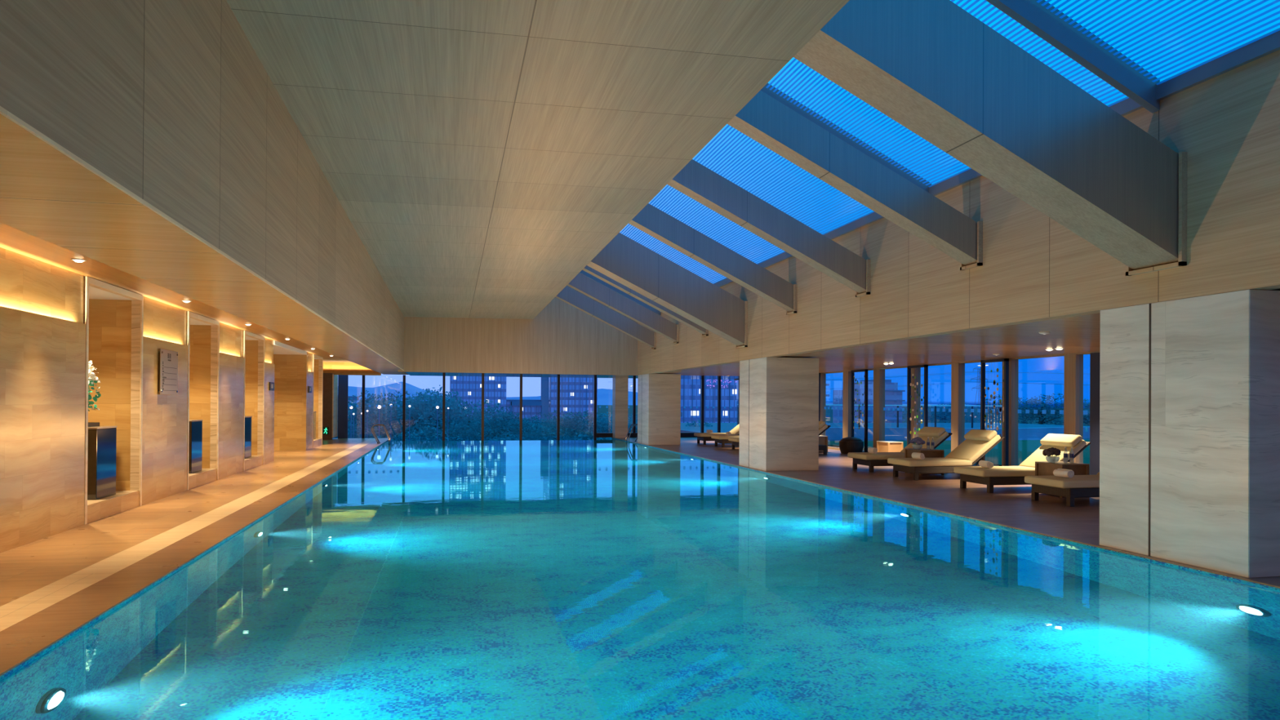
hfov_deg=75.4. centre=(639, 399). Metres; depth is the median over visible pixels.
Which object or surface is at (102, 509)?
wall
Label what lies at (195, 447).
pedestal
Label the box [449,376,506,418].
office tower
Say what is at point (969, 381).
power line
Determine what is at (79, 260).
recessed light
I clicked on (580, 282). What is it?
beam
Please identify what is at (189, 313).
trim
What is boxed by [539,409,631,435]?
leafy tree
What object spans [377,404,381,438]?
street lamp
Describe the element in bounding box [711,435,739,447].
sun lounger
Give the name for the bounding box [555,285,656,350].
beam
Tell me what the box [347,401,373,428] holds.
leafy tree
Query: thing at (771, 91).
blind
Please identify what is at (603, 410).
ground
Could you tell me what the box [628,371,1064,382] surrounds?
power line
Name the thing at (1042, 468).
side table
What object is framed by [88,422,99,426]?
tray
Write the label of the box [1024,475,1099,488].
seat cushion
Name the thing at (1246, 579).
pool coping
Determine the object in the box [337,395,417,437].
leafy tree
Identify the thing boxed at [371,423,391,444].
pool handrail
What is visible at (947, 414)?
leafy tree
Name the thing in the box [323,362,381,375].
ceiling
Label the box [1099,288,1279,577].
column
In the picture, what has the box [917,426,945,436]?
pillow
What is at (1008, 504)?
floor
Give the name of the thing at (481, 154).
ceiling
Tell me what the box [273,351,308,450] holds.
wall
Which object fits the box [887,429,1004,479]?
sun lounger
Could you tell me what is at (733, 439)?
seat cushion
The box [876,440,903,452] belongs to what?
side table
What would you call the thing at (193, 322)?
ceiling
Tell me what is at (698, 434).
seat cushion
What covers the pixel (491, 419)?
leafy tree
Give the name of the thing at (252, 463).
wall
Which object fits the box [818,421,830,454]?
sun lounger
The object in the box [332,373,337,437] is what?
wall
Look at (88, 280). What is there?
trim
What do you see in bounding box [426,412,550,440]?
leafy tree
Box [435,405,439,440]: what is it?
street lamp
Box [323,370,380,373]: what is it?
trim
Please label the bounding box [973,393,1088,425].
leafy tree
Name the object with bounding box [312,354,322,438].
trim
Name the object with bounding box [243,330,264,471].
trim
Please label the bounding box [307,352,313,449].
wall
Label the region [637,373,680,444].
column
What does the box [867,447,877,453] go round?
rolled towel
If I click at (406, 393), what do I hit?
leafy tree
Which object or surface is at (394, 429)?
leafy tree
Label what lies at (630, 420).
leafy tree
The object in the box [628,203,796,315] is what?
beam
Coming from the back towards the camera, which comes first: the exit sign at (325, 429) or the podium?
the podium
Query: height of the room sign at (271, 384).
0.200 m
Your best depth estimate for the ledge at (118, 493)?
10.89 m
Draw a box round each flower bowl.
[909,436,924,448]
[1042,447,1061,462]
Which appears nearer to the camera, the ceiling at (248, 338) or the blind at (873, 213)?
the blind at (873, 213)
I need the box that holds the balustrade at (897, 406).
[737,404,1001,427]
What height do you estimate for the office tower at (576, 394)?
54.700 m
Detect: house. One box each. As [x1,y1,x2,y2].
[347,395,359,408]
[832,379,905,422]
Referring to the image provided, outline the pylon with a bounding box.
[970,366,987,422]
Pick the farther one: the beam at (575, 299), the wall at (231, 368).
the beam at (575, 299)
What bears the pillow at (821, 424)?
on the sun lounger at (823, 427)
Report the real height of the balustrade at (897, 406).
1.510 m
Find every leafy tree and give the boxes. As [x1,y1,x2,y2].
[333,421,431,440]
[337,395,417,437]
[337,406,475,440]
[337,420,381,438]
[347,387,463,439]
[347,396,392,425]
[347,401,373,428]
[349,390,418,415]
[353,393,467,416]
[365,384,468,440]
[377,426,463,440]
[411,394,541,439]
[424,391,516,424]
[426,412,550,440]
[448,408,519,435]
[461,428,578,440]
[470,409,576,433]
[484,410,631,439]
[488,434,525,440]
[502,413,592,437]
[510,413,555,440]
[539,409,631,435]
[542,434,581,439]
[555,412,637,439]
[564,411,628,439]
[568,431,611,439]
[596,413,712,439]
[885,403,989,422]
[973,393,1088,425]
[1061,398,1089,426]
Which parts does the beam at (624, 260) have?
trim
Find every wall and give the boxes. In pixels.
[0,0,404,369]
[0,247,85,552]
[0,440,386,678]
[87,490,139,523]
[88,298,131,490]
[142,296,187,505]
[188,468,217,489]
[189,324,210,468]
[217,322,244,479]
[244,339,257,455]
[244,455,262,471]
[263,337,274,464]
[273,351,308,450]
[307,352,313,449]
[313,359,318,438]
[313,438,321,447]
[322,373,333,439]
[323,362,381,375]
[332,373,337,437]
[397,284,637,375]
[619,439,1279,590]
[637,49,1279,375]
[825,426,1089,440]
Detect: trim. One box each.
[0,106,404,370]
[0,438,378,631]
[84,276,143,524]
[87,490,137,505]
[186,311,219,490]
[188,468,214,476]
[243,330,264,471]
[244,455,261,460]
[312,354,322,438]
[312,354,323,448]
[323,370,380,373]
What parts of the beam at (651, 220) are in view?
trim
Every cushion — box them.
[693,432,737,436]
[711,435,739,439]
[728,437,739,442]
[729,423,739,435]
[818,424,827,434]
[847,452,904,459]
[887,457,972,466]
[900,431,948,452]
[945,434,1000,462]
[953,466,1035,476]
[1018,440,1086,467]
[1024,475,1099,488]
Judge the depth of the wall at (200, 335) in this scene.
15.46 m
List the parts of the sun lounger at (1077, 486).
leg, leg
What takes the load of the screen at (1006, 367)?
on the floor at (1008, 504)
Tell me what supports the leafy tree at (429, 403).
on the bank
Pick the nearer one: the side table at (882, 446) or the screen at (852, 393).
the side table at (882, 446)
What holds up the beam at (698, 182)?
attached to the wall at (1034, 268)
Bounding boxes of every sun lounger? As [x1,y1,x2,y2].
[693,423,739,444]
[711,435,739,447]
[728,437,739,448]
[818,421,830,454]
[847,426,952,471]
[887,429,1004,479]
[953,433,1090,493]
[1024,471,1099,506]
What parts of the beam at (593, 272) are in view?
trim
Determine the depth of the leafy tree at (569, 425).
57.08 m
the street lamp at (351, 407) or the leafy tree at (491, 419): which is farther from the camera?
the leafy tree at (491, 419)
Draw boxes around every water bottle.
[1063,446,1067,457]
[1069,446,1074,462]
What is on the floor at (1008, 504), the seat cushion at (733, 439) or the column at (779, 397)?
the column at (779, 397)
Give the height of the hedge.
5.037 m
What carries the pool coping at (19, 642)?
on the wall at (59, 641)
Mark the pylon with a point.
(977, 379)
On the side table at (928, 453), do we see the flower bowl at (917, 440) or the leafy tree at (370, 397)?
the flower bowl at (917, 440)
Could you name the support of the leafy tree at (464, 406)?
on the bank
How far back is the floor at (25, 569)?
9.73 m
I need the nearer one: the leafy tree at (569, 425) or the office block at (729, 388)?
the leafy tree at (569, 425)
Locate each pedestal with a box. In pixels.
[87,426,116,500]
[188,419,202,473]
[244,416,252,458]
[313,411,315,439]
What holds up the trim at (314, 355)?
attached to the wall at (310, 375)
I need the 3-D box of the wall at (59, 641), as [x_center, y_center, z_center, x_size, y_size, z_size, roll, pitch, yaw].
[-6.355,2.409,16.084,0.420,1.738,32.200,0,0,-13]
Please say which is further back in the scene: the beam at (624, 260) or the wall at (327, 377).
the wall at (327, 377)
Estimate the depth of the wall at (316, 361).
28.02 m
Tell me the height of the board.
0.680 m
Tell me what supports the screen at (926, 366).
on the floor at (1008, 504)
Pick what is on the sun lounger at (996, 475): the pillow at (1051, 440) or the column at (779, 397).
the pillow at (1051, 440)
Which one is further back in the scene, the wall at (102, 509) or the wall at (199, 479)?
the wall at (199, 479)
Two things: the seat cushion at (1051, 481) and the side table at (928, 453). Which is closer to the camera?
the seat cushion at (1051, 481)
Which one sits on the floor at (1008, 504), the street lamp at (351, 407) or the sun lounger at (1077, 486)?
the sun lounger at (1077, 486)
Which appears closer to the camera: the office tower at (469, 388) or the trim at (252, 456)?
the trim at (252, 456)
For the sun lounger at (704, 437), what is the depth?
30.06 m
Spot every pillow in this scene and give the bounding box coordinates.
[818,421,825,428]
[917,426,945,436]
[964,429,996,440]
[1040,433,1082,447]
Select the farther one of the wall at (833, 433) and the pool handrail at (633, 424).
the wall at (833, 433)
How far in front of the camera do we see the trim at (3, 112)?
4.34 m
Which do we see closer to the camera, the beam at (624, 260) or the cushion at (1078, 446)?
the cushion at (1078, 446)
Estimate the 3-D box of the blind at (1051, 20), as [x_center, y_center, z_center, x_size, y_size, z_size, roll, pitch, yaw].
[3.247,-4.215,5.740,4.626,2.241,3.810,0,0,-13]
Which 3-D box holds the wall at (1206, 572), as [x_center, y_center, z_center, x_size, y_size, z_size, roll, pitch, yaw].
[2.769,2.470,18.161,0.053,1.738,32.200,0,0,-13]
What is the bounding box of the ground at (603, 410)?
[356,404,1089,430]
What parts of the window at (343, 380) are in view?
blank panel, sill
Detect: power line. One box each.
[627,381,1089,390]
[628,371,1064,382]
[629,371,1029,382]
[631,382,1063,390]
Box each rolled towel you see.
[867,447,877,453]
[911,452,924,459]
[978,460,993,468]
[1053,468,1074,477]
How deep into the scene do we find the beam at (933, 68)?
7.56 m
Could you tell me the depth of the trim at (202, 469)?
14.83 m
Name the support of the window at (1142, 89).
in the wall at (1034, 268)
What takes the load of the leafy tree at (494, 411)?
on the bank
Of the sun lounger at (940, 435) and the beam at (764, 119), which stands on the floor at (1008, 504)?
the sun lounger at (940, 435)
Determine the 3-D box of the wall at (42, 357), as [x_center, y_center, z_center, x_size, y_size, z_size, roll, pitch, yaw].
[-5.103,-0.009,2.490,0.300,3.020,15.120,0,0,-13]
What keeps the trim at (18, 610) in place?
attached to the wall at (59, 641)
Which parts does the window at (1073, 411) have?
post, post, sill, post, post, post, head rail, post, post, post, dark panel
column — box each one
[612,377,628,438]
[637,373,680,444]
[738,356,818,471]
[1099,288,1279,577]
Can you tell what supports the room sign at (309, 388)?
attached to the wall at (310, 375)
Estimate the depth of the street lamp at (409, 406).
40.97 m
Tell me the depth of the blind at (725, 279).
21.01 m
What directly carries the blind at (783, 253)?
attached to the window at (1142, 89)
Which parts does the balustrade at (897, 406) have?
post, rail, post, post, post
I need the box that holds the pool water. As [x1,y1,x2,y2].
[0,440,1279,719]
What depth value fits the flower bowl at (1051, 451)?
13.65 m
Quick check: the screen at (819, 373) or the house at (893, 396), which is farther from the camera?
the house at (893, 396)
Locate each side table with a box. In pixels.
[818,435,827,452]
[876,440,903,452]
[904,448,944,475]
[1035,461,1089,497]
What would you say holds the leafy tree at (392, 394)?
on the bank
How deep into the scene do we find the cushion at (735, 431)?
30.44 m
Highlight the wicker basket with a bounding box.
[839,436,863,453]
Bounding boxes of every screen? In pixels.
[818,373,820,421]
[850,368,867,452]
[906,364,928,445]
[980,358,1008,466]
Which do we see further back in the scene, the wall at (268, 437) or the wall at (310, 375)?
the wall at (310, 375)
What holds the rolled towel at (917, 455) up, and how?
on the sun lounger at (977, 443)
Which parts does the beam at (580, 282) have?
trim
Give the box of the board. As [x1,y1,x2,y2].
[158,348,177,395]
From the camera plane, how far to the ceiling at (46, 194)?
7.22 m
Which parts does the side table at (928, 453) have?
leg, leg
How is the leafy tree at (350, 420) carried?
on the bank
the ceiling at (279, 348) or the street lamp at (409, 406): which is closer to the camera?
the ceiling at (279, 348)
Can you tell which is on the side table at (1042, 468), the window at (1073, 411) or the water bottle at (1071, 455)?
the water bottle at (1071, 455)
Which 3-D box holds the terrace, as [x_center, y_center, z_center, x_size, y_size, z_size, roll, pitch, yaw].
[22.846,1.988,31.860,33.280,0.340,72.000,0,0,-13]
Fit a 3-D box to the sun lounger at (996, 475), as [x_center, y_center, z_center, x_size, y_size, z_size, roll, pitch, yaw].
[6.745,1.109,14.629,2.140,0.975,0.870,0,0,-13]
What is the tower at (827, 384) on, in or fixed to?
on the ground at (603, 410)
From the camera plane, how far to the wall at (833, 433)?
36.02 m
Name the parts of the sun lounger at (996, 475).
leg, leg, backrest frame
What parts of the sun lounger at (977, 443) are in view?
leg, leg, backrest frame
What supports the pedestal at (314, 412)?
on the trim
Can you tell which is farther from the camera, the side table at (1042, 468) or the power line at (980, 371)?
the power line at (980, 371)
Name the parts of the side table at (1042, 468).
leg, panel, leg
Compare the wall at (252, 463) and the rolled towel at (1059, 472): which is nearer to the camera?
the rolled towel at (1059, 472)
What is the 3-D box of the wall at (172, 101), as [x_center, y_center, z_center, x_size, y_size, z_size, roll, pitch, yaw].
[-4.512,-2.103,12.414,0.017,2.074,34.200,0,0,-13]
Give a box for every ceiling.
[0,113,1279,379]
[0,222,351,362]
[88,285,133,300]
[190,318,210,324]
[226,0,849,319]
[245,335,258,340]
[273,340,306,355]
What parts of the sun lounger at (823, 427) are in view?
backrest frame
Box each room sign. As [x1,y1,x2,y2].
[268,382,274,391]
[307,386,311,392]
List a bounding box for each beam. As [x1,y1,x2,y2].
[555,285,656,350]
[567,272,679,344]
[582,265,708,337]
[586,232,747,348]
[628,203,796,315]
[666,159,871,297]
[727,89,982,270]
[793,0,1186,275]
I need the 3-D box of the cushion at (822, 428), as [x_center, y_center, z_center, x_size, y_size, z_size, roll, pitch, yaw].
[5.090,1.025,24.693,0.724,0.577,0.860,0,0,-13]
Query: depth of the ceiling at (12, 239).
10.27 m
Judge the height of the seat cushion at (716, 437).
0.115 m
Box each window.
[337,374,731,440]
[579,0,1279,315]
[734,351,1100,475]
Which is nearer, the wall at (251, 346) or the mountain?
the wall at (251, 346)
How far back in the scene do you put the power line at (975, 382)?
228.63 m
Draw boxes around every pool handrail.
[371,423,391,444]
[625,423,637,443]
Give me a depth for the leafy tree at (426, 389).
58.32 m
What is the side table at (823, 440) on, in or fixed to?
on the floor at (1008, 504)
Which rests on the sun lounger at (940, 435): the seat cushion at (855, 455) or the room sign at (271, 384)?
the seat cushion at (855, 455)
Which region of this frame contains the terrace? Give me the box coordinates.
[630,422,1089,450]
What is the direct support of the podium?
on the ground at (603, 410)
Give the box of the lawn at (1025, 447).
[827,440,1089,466]
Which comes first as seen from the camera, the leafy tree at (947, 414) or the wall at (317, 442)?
the wall at (317, 442)
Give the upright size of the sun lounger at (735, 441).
0.975 m
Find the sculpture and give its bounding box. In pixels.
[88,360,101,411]
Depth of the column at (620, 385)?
34.91 m
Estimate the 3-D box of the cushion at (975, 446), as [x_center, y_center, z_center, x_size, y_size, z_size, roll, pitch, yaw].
[6.837,1.004,17.020,0.724,0.577,0.860,0,0,-13]
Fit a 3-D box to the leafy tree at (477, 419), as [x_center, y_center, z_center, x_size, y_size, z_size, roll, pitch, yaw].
[-12.278,2.989,59.234,9.168,6.573,8.560,0,0,-34]
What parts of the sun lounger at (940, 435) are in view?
leg, leg, backrest frame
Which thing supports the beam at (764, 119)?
attached to the wall at (1034, 268)
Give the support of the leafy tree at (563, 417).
on the bank
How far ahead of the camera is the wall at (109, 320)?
11.61 m
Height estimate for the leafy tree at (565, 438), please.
4.271 m
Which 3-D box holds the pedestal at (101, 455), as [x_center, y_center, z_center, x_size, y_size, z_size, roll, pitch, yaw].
[-7.269,0.819,10.778,0.590,0.925,0.640,0,0,-13]
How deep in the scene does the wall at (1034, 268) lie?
9.83 m
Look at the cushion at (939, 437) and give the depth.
18.63 m
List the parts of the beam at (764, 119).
trim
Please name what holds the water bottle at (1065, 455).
on the side table at (1042, 468)
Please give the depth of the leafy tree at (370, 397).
63.52 m
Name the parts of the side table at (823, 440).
leg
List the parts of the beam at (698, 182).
trim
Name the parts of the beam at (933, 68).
trim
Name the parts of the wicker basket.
lid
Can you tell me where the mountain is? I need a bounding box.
[347,382,997,407]
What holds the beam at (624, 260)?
attached to the wall at (1034, 268)
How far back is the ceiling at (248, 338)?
18.96 m
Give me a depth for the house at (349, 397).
143.77 m
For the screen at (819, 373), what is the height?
2.530 m
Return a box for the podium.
[506,377,549,422]
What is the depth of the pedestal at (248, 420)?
18.39 m
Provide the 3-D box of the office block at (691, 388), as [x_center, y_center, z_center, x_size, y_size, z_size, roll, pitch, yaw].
[10.862,-0.929,214.771,8.100,18.700,14.600,0,0,-13]
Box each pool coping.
[0,438,388,675]
[613,437,1279,588]
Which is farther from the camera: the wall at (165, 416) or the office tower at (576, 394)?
the office tower at (576, 394)
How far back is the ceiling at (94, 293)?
11.18 m
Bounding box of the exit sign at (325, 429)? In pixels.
[322,426,328,434]
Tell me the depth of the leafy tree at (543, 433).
49.98 m
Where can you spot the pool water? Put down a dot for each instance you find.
(533, 580)
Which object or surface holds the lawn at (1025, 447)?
on the terrace
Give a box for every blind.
[620,224,727,284]
[649,185,785,264]
[693,124,875,235]
[766,0,1128,187]
[1036,0,1279,84]
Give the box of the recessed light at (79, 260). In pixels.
[71,258,86,262]
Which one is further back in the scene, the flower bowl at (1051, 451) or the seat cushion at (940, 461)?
the seat cushion at (940, 461)
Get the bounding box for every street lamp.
[349,405,352,436]
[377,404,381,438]
[408,404,410,440]
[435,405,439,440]
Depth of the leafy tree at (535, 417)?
58.56 m
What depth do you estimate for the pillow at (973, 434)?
16.94 m
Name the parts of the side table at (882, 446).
leg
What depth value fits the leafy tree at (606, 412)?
69.62 m
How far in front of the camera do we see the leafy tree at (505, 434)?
47.79 m
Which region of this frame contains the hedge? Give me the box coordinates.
[404,419,537,440]
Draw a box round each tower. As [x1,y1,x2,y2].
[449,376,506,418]
[548,377,597,422]
[825,383,829,417]
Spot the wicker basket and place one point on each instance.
(849, 444)
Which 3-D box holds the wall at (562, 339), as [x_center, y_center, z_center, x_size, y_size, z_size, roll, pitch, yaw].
[-4.201,-3.173,30.153,8.849,4.509,0.250,0,0,-13]
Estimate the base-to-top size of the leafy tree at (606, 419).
5.553 m
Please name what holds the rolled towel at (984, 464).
on the sun lounger at (996, 475)
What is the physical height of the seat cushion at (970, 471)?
0.115 m
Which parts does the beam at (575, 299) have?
trim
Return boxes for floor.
[0,438,369,606]
[620,436,1279,585]
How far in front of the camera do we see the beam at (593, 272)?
22.16 m
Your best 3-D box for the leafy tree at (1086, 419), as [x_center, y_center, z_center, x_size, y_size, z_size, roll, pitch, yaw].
[52.814,2.101,92.246,9.580,4.755,13.926,0,0,-26]
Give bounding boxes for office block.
[680,378,701,422]
[703,379,738,422]

